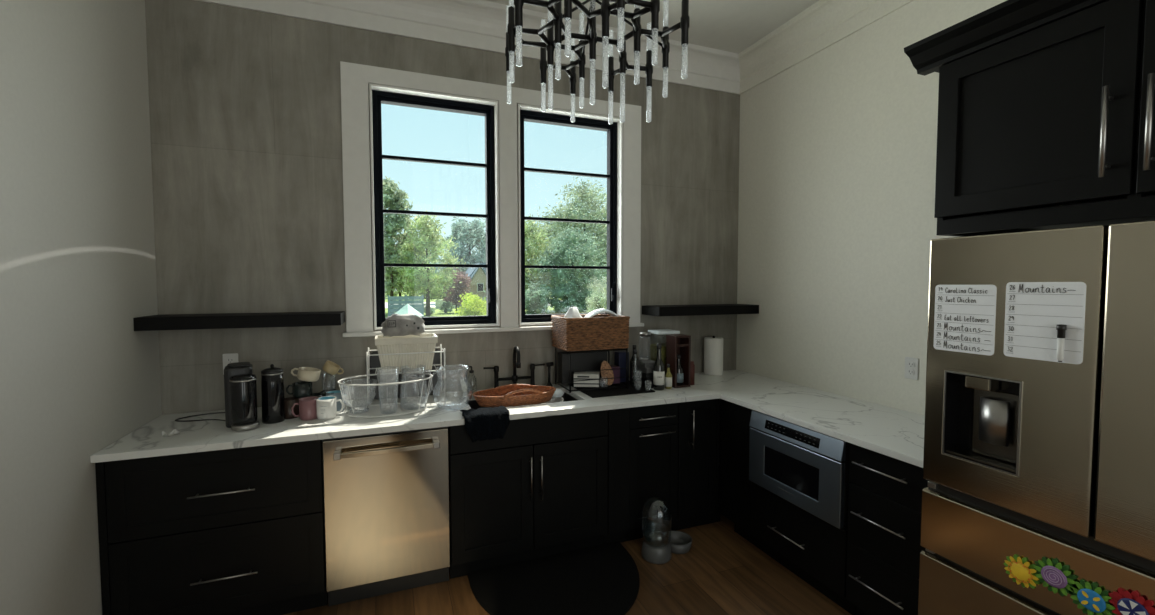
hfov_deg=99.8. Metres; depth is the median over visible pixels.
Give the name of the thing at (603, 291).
flowering shrub
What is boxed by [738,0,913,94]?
trim
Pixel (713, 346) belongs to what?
paper towel roll
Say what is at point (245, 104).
wall
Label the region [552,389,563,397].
cloth
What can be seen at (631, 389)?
drying mat
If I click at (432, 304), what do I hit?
driveway
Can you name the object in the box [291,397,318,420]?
coffee mug
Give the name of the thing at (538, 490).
base cabinet
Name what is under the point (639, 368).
tray
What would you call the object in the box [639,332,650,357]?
spice jar
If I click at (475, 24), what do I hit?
trim
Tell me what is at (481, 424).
dish towel
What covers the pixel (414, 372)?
shelf
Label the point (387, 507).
dishwasher
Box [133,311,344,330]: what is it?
floating shelf
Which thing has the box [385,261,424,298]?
leafy tree
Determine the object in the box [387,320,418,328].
print
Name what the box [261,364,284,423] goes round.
press
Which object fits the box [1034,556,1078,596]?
magnet
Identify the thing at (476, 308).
shrub
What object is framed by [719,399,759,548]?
filler panel
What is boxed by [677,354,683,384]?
bottle
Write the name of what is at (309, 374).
tea cup
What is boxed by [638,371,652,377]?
tray
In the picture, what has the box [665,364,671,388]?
sauce bottle
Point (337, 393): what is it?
coffee mug
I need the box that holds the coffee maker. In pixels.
[224,362,259,430]
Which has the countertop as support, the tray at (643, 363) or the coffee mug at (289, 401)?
the coffee mug at (289, 401)
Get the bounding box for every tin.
[614,351,628,381]
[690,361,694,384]
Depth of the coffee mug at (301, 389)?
2.62 m
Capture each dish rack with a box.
[337,344,445,417]
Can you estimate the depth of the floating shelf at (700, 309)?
3.63 m
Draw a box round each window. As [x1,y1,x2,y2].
[369,83,499,329]
[517,104,622,324]
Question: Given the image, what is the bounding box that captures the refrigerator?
[918,220,1154,614]
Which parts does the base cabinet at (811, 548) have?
handle, drawer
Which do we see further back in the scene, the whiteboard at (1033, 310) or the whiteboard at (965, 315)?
the whiteboard at (965, 315)
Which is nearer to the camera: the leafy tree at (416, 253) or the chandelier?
the chandelier
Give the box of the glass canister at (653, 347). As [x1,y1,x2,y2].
[648,329,679,373]
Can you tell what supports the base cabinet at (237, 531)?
on the floor
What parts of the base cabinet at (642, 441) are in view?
drawer, handle, handle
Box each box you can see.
[573,372,599,386]
[610,365,619,383]
[666,334,690,387]
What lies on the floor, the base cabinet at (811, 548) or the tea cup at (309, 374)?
the base cabinet at (811, 548)
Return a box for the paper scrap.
[162,429,179,436]
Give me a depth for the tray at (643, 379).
3.33 m
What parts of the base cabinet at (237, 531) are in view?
drawer, drawer, handle, handle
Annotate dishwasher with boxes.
[322,427,449,605]
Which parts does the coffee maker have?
lid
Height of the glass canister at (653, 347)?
0.375 m
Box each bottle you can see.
[630,345,638,384]
[653,343,664,389]
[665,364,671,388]
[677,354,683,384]
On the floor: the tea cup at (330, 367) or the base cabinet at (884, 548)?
the base cabinet at (884, 548)
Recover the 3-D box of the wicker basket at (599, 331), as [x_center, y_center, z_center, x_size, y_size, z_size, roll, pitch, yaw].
[0.085,0.165,3.339,0.465,0.217,0.325,-1,3,-21]
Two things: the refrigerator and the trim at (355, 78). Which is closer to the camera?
the refrigerator
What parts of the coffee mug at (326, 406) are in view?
handle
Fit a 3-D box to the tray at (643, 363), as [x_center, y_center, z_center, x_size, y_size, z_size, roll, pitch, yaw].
[0.489,0.391,3.378,0.110,0.034,0.120,-1,3,-21]
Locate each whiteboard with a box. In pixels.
[933,285,996,355]
[1004,282,1085,363]
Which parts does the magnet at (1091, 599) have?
flower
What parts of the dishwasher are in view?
handle, toe panel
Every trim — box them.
[196,0,739,93]
[340,61,640,332]
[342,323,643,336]
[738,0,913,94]
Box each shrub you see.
[424,303,434,314]
[439,302,452,312]
[454,292,486,315]
[525,279,557,313]
[547,280,585,313]
[576,280,605,312]
[582,276,606,312]
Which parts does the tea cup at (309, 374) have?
handle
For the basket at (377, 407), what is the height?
0.182 m
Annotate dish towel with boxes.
[460,406,509,441]
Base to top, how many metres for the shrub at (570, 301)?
2.653 m
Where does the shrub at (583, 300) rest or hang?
on the ground
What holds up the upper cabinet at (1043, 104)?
attached to the wall at (837, 224)
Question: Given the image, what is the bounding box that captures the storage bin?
[558,351,606,383]
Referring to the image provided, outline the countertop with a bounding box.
[90,370,924,467]
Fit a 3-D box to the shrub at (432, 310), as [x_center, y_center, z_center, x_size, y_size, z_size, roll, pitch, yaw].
[-10.096,0.135,32.850,1.071,0.929,1.148,-1,3,-21]
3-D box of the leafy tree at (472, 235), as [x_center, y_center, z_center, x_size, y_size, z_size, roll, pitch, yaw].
[-11.785,-5.428,54.162,7.235,9.878,6.855,-1,3,-16]
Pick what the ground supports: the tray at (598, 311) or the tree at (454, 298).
the tree at (454, 298)
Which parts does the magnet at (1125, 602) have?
flower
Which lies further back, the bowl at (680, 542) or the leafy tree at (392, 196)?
the leafy tree at (392, 196)
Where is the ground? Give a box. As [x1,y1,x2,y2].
[385,291,604,317]
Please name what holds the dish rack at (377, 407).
on the countertop
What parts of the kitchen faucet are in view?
valve post, spout, valve post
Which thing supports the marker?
attached to the whiteboard at (1033, 310)
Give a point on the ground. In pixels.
(438, 313)
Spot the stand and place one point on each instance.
(626, 349)
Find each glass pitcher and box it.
[400,365,431,409]
[430,365,471,409]
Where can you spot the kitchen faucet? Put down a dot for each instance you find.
(514, 378)
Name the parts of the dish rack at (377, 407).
post, post, post, post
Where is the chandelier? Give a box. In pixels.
[505,0,689,123]
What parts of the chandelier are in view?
crystal rod, crystal rod, crystal rod, crystal rod, crystal rod, crystal rod, crystal rod, crystal rod, crystal rod, crystal rod, crystal rod, crystal rod, crystal rod, crystal rod, crystal rod, crystal rod, stem, crystal rod, crystal rod, crystal rod, crystal rod, crystal rod, crystal rod, crystal rod, crystal rod, crystal rod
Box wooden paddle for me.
[601,361,613,384]
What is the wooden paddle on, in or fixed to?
on the stand
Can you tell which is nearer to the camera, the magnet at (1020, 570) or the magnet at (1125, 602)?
the magnet at (1125, 602)
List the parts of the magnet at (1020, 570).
flower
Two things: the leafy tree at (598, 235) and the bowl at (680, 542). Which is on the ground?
the leafy tree at (598, 235)
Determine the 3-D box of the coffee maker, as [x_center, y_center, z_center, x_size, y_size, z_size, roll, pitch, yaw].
[-1.682,0.440,2.438,0.142,0.308,0.236,-2,3,-33]
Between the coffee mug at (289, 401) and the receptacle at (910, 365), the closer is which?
the coffee mug at (289, 401)
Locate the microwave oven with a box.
[749,410,849,529]
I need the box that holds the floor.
[283,514,851,614]
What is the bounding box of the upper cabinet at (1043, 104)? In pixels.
[904,0,1154,236]
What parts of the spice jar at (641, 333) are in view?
lid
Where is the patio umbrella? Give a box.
[395,304,423,315]
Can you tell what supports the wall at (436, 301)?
on the ground
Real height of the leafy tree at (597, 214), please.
11.143 m
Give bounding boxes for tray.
[231,421,259,430]
[473,384,555,406]
[585,309,618,316]
[637,360,654,367]
[637,366,652,372]
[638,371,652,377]
[638,376,652,382]
[639,381,652,387]
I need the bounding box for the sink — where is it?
[467,392,576,409]
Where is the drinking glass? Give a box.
[377,366,398,413]
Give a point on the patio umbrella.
(407, 308)
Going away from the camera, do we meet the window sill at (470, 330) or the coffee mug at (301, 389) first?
the coffee mug at (301, 389)
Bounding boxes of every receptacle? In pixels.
[227,358,233,362]
[907,362,914,374]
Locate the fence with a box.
[388,295,423,316]
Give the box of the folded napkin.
[564,307,581,317]
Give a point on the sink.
(473, 404)
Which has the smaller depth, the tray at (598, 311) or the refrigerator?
the refrigerator
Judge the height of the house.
4.099 m
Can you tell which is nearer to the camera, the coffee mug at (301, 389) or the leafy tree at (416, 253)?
the coffee mug at (301, 389)
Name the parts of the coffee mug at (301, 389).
handle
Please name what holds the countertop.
on the base cabinet at (538, 490)
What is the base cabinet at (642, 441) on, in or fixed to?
on the floor
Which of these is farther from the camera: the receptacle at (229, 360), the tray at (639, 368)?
the tray at (639, 368)
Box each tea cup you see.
[291,367,320,381]
[322,360,343,374]
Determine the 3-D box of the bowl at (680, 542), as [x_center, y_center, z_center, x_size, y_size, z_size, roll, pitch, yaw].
[0.618,1.453,3.004,0.176,0.061,0.176,-1,3,-21]
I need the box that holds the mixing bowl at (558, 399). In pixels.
[540,397,563,403]
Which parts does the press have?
lid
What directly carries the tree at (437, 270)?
on the ground
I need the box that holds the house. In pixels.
[463,263,529,305]
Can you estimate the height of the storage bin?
0.210 m
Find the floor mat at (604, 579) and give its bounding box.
[467,541,639,614]
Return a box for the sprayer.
[546,362,553,386]
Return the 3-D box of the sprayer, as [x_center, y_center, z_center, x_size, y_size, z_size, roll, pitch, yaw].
[-0.194,0.464,3.384,0.054,0.173,0.048,-1,3,-21]
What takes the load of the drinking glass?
on the countertop
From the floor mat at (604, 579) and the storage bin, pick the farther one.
the storage bin
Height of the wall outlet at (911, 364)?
0.120 m
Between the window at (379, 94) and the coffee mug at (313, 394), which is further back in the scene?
the window at (379, 94)
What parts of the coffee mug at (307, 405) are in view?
handle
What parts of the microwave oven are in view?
control panel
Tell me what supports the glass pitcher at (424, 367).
on the countertop
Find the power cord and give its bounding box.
[175,412,224,421]
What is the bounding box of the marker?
[1056,324,1066,361]
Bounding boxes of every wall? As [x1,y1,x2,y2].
[0,0,161,614]
[145,0,739,453]
[435,300,461,308]
[736,0,1154,415]
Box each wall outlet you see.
[223,353,237,374]
[904,357,918,379]
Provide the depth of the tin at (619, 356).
3.49 m
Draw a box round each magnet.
[1003,554,1040,588]
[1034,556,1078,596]
[1069,579,1116,614]
[1108,588,1154,614]
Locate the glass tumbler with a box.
[321,374,335,392]
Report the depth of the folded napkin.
3.27 m
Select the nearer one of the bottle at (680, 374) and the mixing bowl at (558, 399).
the mixing bowl at (558, 399)
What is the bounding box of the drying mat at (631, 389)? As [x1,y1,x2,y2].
[571,381,654,397]
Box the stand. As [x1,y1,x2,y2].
[555,347,627,392]
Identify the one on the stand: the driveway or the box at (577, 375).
the box at (577, 375)
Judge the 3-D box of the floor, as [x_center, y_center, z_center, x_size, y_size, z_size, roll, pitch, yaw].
[0.719,1.669,0.331,4.260,0.120,7.000,-1,3,-21]
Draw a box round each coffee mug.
[285,397,299,418]
[286,381,312,397]
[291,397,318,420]
[310,393,323,396]
[316,396,343,419]
[326,390,344,411]
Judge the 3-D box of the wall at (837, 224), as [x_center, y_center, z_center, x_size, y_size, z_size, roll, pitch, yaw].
[2.610,-0.136,0.983,0.200,3.420,7.000,-1,3,-21]
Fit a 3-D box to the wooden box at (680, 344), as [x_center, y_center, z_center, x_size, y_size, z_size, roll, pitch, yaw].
[0.703,0.370,3.395,0.124,0.357,0.120,-1,3,-21]
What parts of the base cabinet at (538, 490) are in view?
door, handle, handle, door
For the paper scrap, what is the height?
0.021 m
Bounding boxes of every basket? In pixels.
[337,372,432,415]
[375,333,437,372]
[551,314,629,351]
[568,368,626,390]
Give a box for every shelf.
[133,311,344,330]
[368,347,443,374]
[642,304,758,315]
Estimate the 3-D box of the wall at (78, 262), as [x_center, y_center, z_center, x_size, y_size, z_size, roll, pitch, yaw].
[-1.175,-0.064,-0.485,0.200,3.420,7.000,-1,3,-21]
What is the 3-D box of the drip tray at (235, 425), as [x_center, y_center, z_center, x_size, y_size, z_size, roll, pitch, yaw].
[-1.639,0.583,2.402,0.116,0.026,0.116,-2,3,-33]
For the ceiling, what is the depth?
3.29 m
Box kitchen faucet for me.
[484,346,544,387]
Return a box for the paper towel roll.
[704,336,722,375]
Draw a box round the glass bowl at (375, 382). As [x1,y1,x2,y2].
[340,379,376,412]
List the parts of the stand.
post, post, post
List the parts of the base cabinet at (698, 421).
handle, door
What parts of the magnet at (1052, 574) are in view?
flower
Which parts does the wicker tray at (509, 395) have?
handle, handle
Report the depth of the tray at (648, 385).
3.33 m
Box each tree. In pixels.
[383,176,414,295]
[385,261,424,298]
[393,210,465,315]
[402,257,459,297]
[439,217,485,273]
[442,267,474,310]
[525,214,557,313]
[531,177,606,286]
[534,222,606,299]
[576,227,606,288]
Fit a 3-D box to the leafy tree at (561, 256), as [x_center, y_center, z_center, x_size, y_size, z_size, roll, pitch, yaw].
[-0.297,-2.532,32.286,5.697,6.108,5.968,0,3,0]
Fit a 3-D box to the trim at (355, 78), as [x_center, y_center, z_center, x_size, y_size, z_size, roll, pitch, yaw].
[-0.469,-0.672,3.296,2.020,1.617,0.018,-1,3,-21]
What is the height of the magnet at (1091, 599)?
0.102 m
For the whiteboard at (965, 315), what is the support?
attached to the refrigerator
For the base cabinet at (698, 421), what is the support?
on the floor
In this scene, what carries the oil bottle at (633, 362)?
on the drying mat at (631, 389)
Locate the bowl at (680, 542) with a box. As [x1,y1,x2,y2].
[663,531,691,553]
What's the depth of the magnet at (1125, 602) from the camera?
1.27 m
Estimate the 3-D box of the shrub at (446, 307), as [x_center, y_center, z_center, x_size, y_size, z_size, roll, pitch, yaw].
[-9.521,0.003,35.270,1.002,0.943,1.070,-1,3,-21]
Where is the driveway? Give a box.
[385,302,548,307]
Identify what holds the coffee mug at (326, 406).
on the countertop
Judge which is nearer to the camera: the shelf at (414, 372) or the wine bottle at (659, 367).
the shelf at (414, 372)
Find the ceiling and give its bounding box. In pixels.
[486,0,818,53]
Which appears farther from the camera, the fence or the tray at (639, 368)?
the fence
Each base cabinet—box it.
[95,439,327,614]
[448,392,607,578]
[603,403,677,543]
[671,398,754,530]
[750,449,855,614]
[846,443,928,614]
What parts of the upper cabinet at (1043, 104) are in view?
crown, handle, door, handle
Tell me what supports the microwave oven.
in the base cabinet at (811, 548)
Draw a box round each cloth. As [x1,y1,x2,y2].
[381,313,424,336]
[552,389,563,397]
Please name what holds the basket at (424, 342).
on the dish rack at (377, 407)
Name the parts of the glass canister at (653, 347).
lid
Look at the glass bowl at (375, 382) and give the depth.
2.68 m
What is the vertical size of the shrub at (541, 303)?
2.728 m
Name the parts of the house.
pane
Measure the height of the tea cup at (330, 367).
0.089 m
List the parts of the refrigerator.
dispenser frame, freezer drawer, panel, door, drawer, door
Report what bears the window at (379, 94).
in the wall at (245, 104)
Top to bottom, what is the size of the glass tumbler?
0.105 m
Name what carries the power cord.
on the countertop
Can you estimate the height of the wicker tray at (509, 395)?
0.106 m
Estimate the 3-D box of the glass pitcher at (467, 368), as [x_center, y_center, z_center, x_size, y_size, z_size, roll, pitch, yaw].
[-0.716,0.461,2.789,0.220,0.236,0.220,0,3,8]
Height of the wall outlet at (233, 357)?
0.120 m
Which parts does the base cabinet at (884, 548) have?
handle, handle, handle, drawer, drawer, drawer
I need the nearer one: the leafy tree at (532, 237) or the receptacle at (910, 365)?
the receptacle at (910, 365)
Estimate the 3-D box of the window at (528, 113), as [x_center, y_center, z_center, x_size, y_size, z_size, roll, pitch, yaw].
[-0.073,-0.637,3.555,0.786,1.497,0.224,-1,3,-21]
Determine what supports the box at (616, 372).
on the stand

